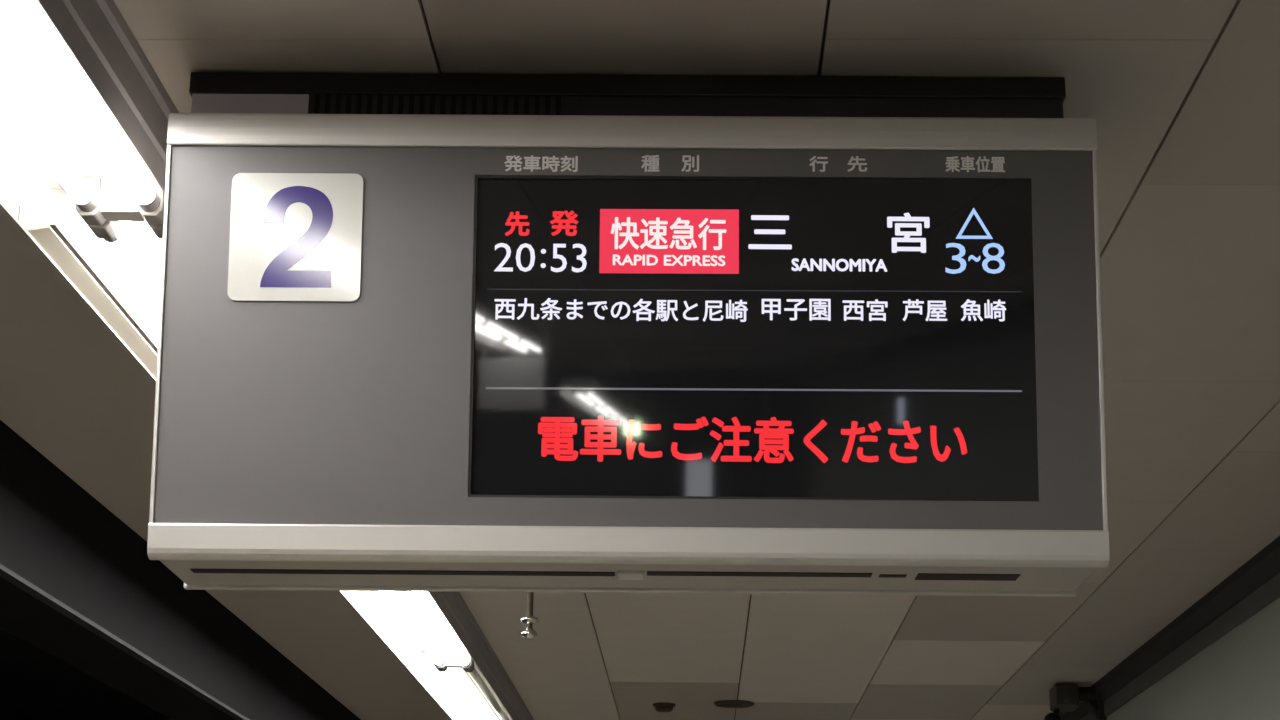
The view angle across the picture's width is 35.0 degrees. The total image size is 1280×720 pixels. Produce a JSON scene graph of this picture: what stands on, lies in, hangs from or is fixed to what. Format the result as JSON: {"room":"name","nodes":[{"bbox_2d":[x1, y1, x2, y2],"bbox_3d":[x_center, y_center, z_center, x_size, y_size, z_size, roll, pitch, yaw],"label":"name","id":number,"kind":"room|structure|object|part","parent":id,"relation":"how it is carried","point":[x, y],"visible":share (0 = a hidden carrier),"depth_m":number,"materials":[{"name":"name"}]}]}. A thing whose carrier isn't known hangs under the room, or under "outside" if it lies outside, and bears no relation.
{"room":"train station platform","nodes":[
{"label":"train station platform","id":0,"kind":"room"},
{"bbox_2d":[0,702,41,719],"bbox_3d":[-6.753,-0.536,-1.736,0.200,5.800,56.000,0,-17,2],"label":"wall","id":1,"kind":"structure","parent":0,"point":[7,712],"depth_m":19.52,"materials":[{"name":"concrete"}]},
{"bbox_2d":[0,0,1279,719],"bbox_3d":[-0.014,-1.970,-1.477,3.640,0.080,56.000,0,-17,2],"label":"ceiling","id":2,"kind":"structure","parent":0,"point":[1183,96],"depth_m":4.53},
{"bbox_2d":[0,0,178,225],"bbox_3d":[-0.946,-0.665,2.319,0.298,0.156,2.426,0,-17,2],"label":"fluorescent light","id":3,"kind":"object","parent":2,"relation":"attached to","point":[84,110],"visible":0.93,"depth_m":3.13,"materials":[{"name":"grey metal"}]},
{"bbox_2d":[75,177,105,224],"bbox_3d":[-0.925,-0.269,3.435,0.044,0.071,0.050,0,-17,2],"label":"socket","id":4,"kind":"object","parent":3,"relation":"attached to","point":[95,214],"depth_m":3.41,"materials":[{"name":"plastic"}]},
{"bbox_3d":[-0.873,-0.272,3.439,0.073,0.063,0.047,0,-17,2],"label":"joint plate","id":5,"kind":"part","parent":3,"relation":"part of","materials":[{"name":"white metal"}]},
{"bbox_2d":[138,177,164,225],"bbox_3d":[-0.820,-0.268,3.432,0.044,0.071,0.050,0,-17,2],"label":"socket","id":6,"kind":"object","parent":3,"relation":"attached to","point":[154,215],"depth_m":3.41,"materials":[{"name":"plastic"}]},
{"bbox_2d":[17,188,162,380],"bbox_3d":[-0.880,0.065,4.635,0.298,0.156,2.426,0,-17,2],"label":"fluorescent light","id":7,"kind":"object","parent":2,"relation":"attached to","point":[114,266],"visible":0.17,"depth_m":3.73,"materials":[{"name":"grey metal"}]},
{"bbox_2d":[88,221,118,237],"bbox_3d":[-0.924,-0.250,3.494,0.044,0.071,0.050,0,-17,2],"label":"socket","id":8,"kind":"object","parent":7,"relation":"attached to","point":[110,229],"depth_m":3.48,"materials":[{"name":"plastic"}]},
{"bbox_2d":[149,225,162,238],"bbox_3d":[-0.819,-0.250,3.491,0.044,0.071,0.050,0,-17,2],"label":"socket","id":9,"kind":"object","parent":7,"relation":"attached to","point":[158,230],"depth_m":3.46,"materials":[{"name":"plastic"}]},
{"bbox_2d":[340,591,481,669],"bbox_3d":[-0.814,0.795,6.952,0.298,0.156,2.426,0,-17,2],"label":"fluorescent light","id":10,"kind":"object","parent":2,"relation":"attached to","point":[442,625],"visible":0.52,"depth_m":7.39,"materials":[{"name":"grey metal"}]},
{"bbox_2d":[434,650,445,669],"bbox_3d":[-0.793,1.191,8.069,0.044,0.071,0.050,0,-17,2],"label":"socket","id":11,"kind":"object","parent":10,"relation":"attached to","point":[442,653],"depth_m":8.05,"materials":[{"name":"plastic"}]},
{"bbox_3d":[-0.740,1.188,8.073,0.073,0.063,0.047,0,-17,2],"label":"joint plate","id":12,"kind":"part","parent":10,"relation":"part of","materials":[{"name":"white metal"}]},
{"bbox_2d":[461,650,472,669],"bbox_3d":[-0.688,1.192,8.065,0.044,0.071,0.050,0,-17,2],"label":"socket","id":13,"kind":"object","parent":10,"relation":"attached to","point":[466,667],"depth_m":8.04,"materials":[{"name":"plastic"}]},
{"bbox_2d":[407,632,529,719],"bbox_3d":[-0.748,1.525,9.269,0.298,0.156,2.426,0,-17,2],"label":"fluorescent light","id":14,"kind":"object","parent":2,"relation":"attached to","point":[486,691],"visible":0.64,"depth_m":8.91,"materials":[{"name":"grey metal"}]},
{"bbox_2d":[464,659,473,671],"bbox_3d":[-0.686,1.210,8.124,0.044,0.071,0.050,0,-17,2],"label":"socket","id":15,"kind":"object","parent":14,"relation":"attached to","point":[472,668],"depth_m":8.11,"materials":[{"name":"plastic"}]},
{"bbox_2d":[521,592,538,638],"bbox_3d":[-0.342,0.708,6.363,0.056,0.330,0.056,0,-17,2],"label":"sprinkler","id":16,"kind":"object","parent":2,"relation":"attached to","point":[529,632],"visible":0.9,"depth_m":6.32,"materials":[{"name":"silver metal"}]},
{"bbox_2d":[147,72,1108,596],"bbox_3d":[-0.017,-0.050,3.165,1.401,0.802,0.426,0,-17,1],"label":"departure board","id":17,"kind":"object","parent":2,"relation":"hanging from","point":[556,333],"visible":1,"depth_m":3.00,"materials":[{"name":"silver metal"}]},
{"bbox_3d":[-0.707,-0.041,3.000,0.006,0.563,0.095,0,-17,1],"label":"trim","id":18,"kind":"part","parent":17,"relation":"part of","materials":[{"name":"silver metal"}]},
{"bbox_3d":[-0.614,-0.376,3.192,0.184,0.090,0.007,0,-17,1],"label":"plate","id":19,"kind":"part","parent":17,"relation":"part of","materials":[{"name":"grey metal"}]},
{"bbox_3d":[-0.511,-0.182,3.017,0.196,0.193,0.033,0,-17,1],"label":"number plate","id":20,"kind":"part","parent":17,"relation":"part of","materials":[{"name":"white plastic"}]},
{"bbox_3d":[-0.018,0.268,2.943,1.388,0.052,0.031,0,-17,1],"label":"trim","id":21,"kind":"part","parent":17,"relation":"part of","materials":[{"name":"silver metal"}]},
{"bbox_3d":[-0.017,0.345,3.165,1.388,0.035,0.016,0,-17,1],"label":"trim","id":22,"kind":"part","parent":17,"relation":"part of","materials":[{"name":"silver metal"}]},
{"bbox_3d":[-0.013,-0.341,3.045,1.388,0.053,0.022,0,-17,1],"label":"trim","id":23,"kind":"part","parent":17,"relation":"part of","materials":[{"name":"silver metal"}]},
{"bbox_3d":[0.675,-0.032,2.986,0.006,0.563,0.095,0,-17,1],"label":"trim","id":24,"kind":"part","parent":17,"relation":"part of","materials":[{"name":"silver metal"}]},
{"bbox_2d":[653,702,674,711],"bbox_3d":[0.119,1.721,10.048,0.112,0.038,0.112,0,-17,2],"label":"smoke detector","id":25,"kind":"object","parent":2,"relation":"attached to","point":[663,706],"visible":1,"depth_m":10.01,"materials":[{"name":"black plastic"}]},
{"bbox_2d":[714,700,753,707],"bbox_3d":[0.463,1.692,9.974,0.200,0.017,0.200,0,-17,2],"label":"ceiling speaker","id":26,"kind":"object","parent":2,"relation":"attached to","point":[724,703],"visible":1,"depth_m":9.93},
{"bbox_2d":[723,704,745,706],"bbox_3d":[0.462,1.697,9.972,0.164,0.007,0.164,0,-17,2],"label":"grille","id":27,"kind":"object","parent":26,"relation":"attached to","point":[724,705],"depth_m":9.95,"materials":[{"name":"black metal"}]},
{"bbox_2d":[1107,597,1279,719],"bbox_3d":[1.882,-0.409,-2.022,0.220,3.330,56.000,0,-17,2],"label":"wall","id":28,"kind":"structure","parent":0,"point":[1237,676],"depth_m":7.04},
{"bbox_2d":[1044,684,1106,719],"bbox_3d":[1.968,1.581,9.212,0.278,0.200,0.178,0,-17,2],"label":"camera","id":29,"kind":"object","parent":28,"relation":"attached to","point":[1062,697],"visible":0.98,"depth_m":9.17,"materials":[{"name":"black plastic"}]},
{"bbox_2d":[1044,708,1061,719],"bbox_3d":[1.868,1.618,9.191,0.080,0.114,0.080,0,-17,2],"label":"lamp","id":30,"kind":"object","parent":29,"relation":"attached to","point":[1054,715],"depth_m":9.17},
{"bbox_3d":[2.038,1.562,9.204,0.138,0.165,0.067,0,-17,2],"label":"arm","id":31,"kind":"part","parent":29,"relation":"part of"},
{"bbox_2d":[1058,536,1279,719],"bbox_3d":[1.774,-1.879,-1.556,0.040,0.090,56.000,0,-17,2],"label":"beam","id":32,"kind":"structure","parent":28,"relation":"attached to","point":[1262,567],"depth_m":7.42,"materials":[{"name":"black metal"}]},
{"bbox_2d":[1080,573,1279,719],"bbox_3d":[1.787,-1.805,-1.580,0.012,0.065,56.000,0,-17,2],"label":"trim","id":33,"kind":"structure","parent":28,"relation":"attached to","point":[1269,592],"depth_m":7.42,"materials":[{"name":"black metal"}]},
{"bbox_3d":[-4.314,-3.194,-0.968,5.000,0.200,56.000,0,-17,2],"label":"ceiling track","id":34,"kind":"object","parent":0,"visible":0},
{"bbox_2d":[0,420,360,719],"bbox_3d":[-1.978,-2.342,-1.303,0.300,1.560,56.000,0,-17,2],"label":"beam","id":35,"kind":"structure","parent":34,"relation":"attached to","point":[55,535],"depth_m":6.44,"materials":[{"name":"black metal"}]},
{"bbox_2d":[0,564,248,719],"bbox_3d":[-1.852,-1.599,-1.541,0.034,0.012,56.000,0,-17,2],"label":"trim","id":36,"kind":"structure","parent":35,"relation":"attached to","point":[7,574],"depth_m":6.21,"materials":[{"name":"grey metal"}]}
]}

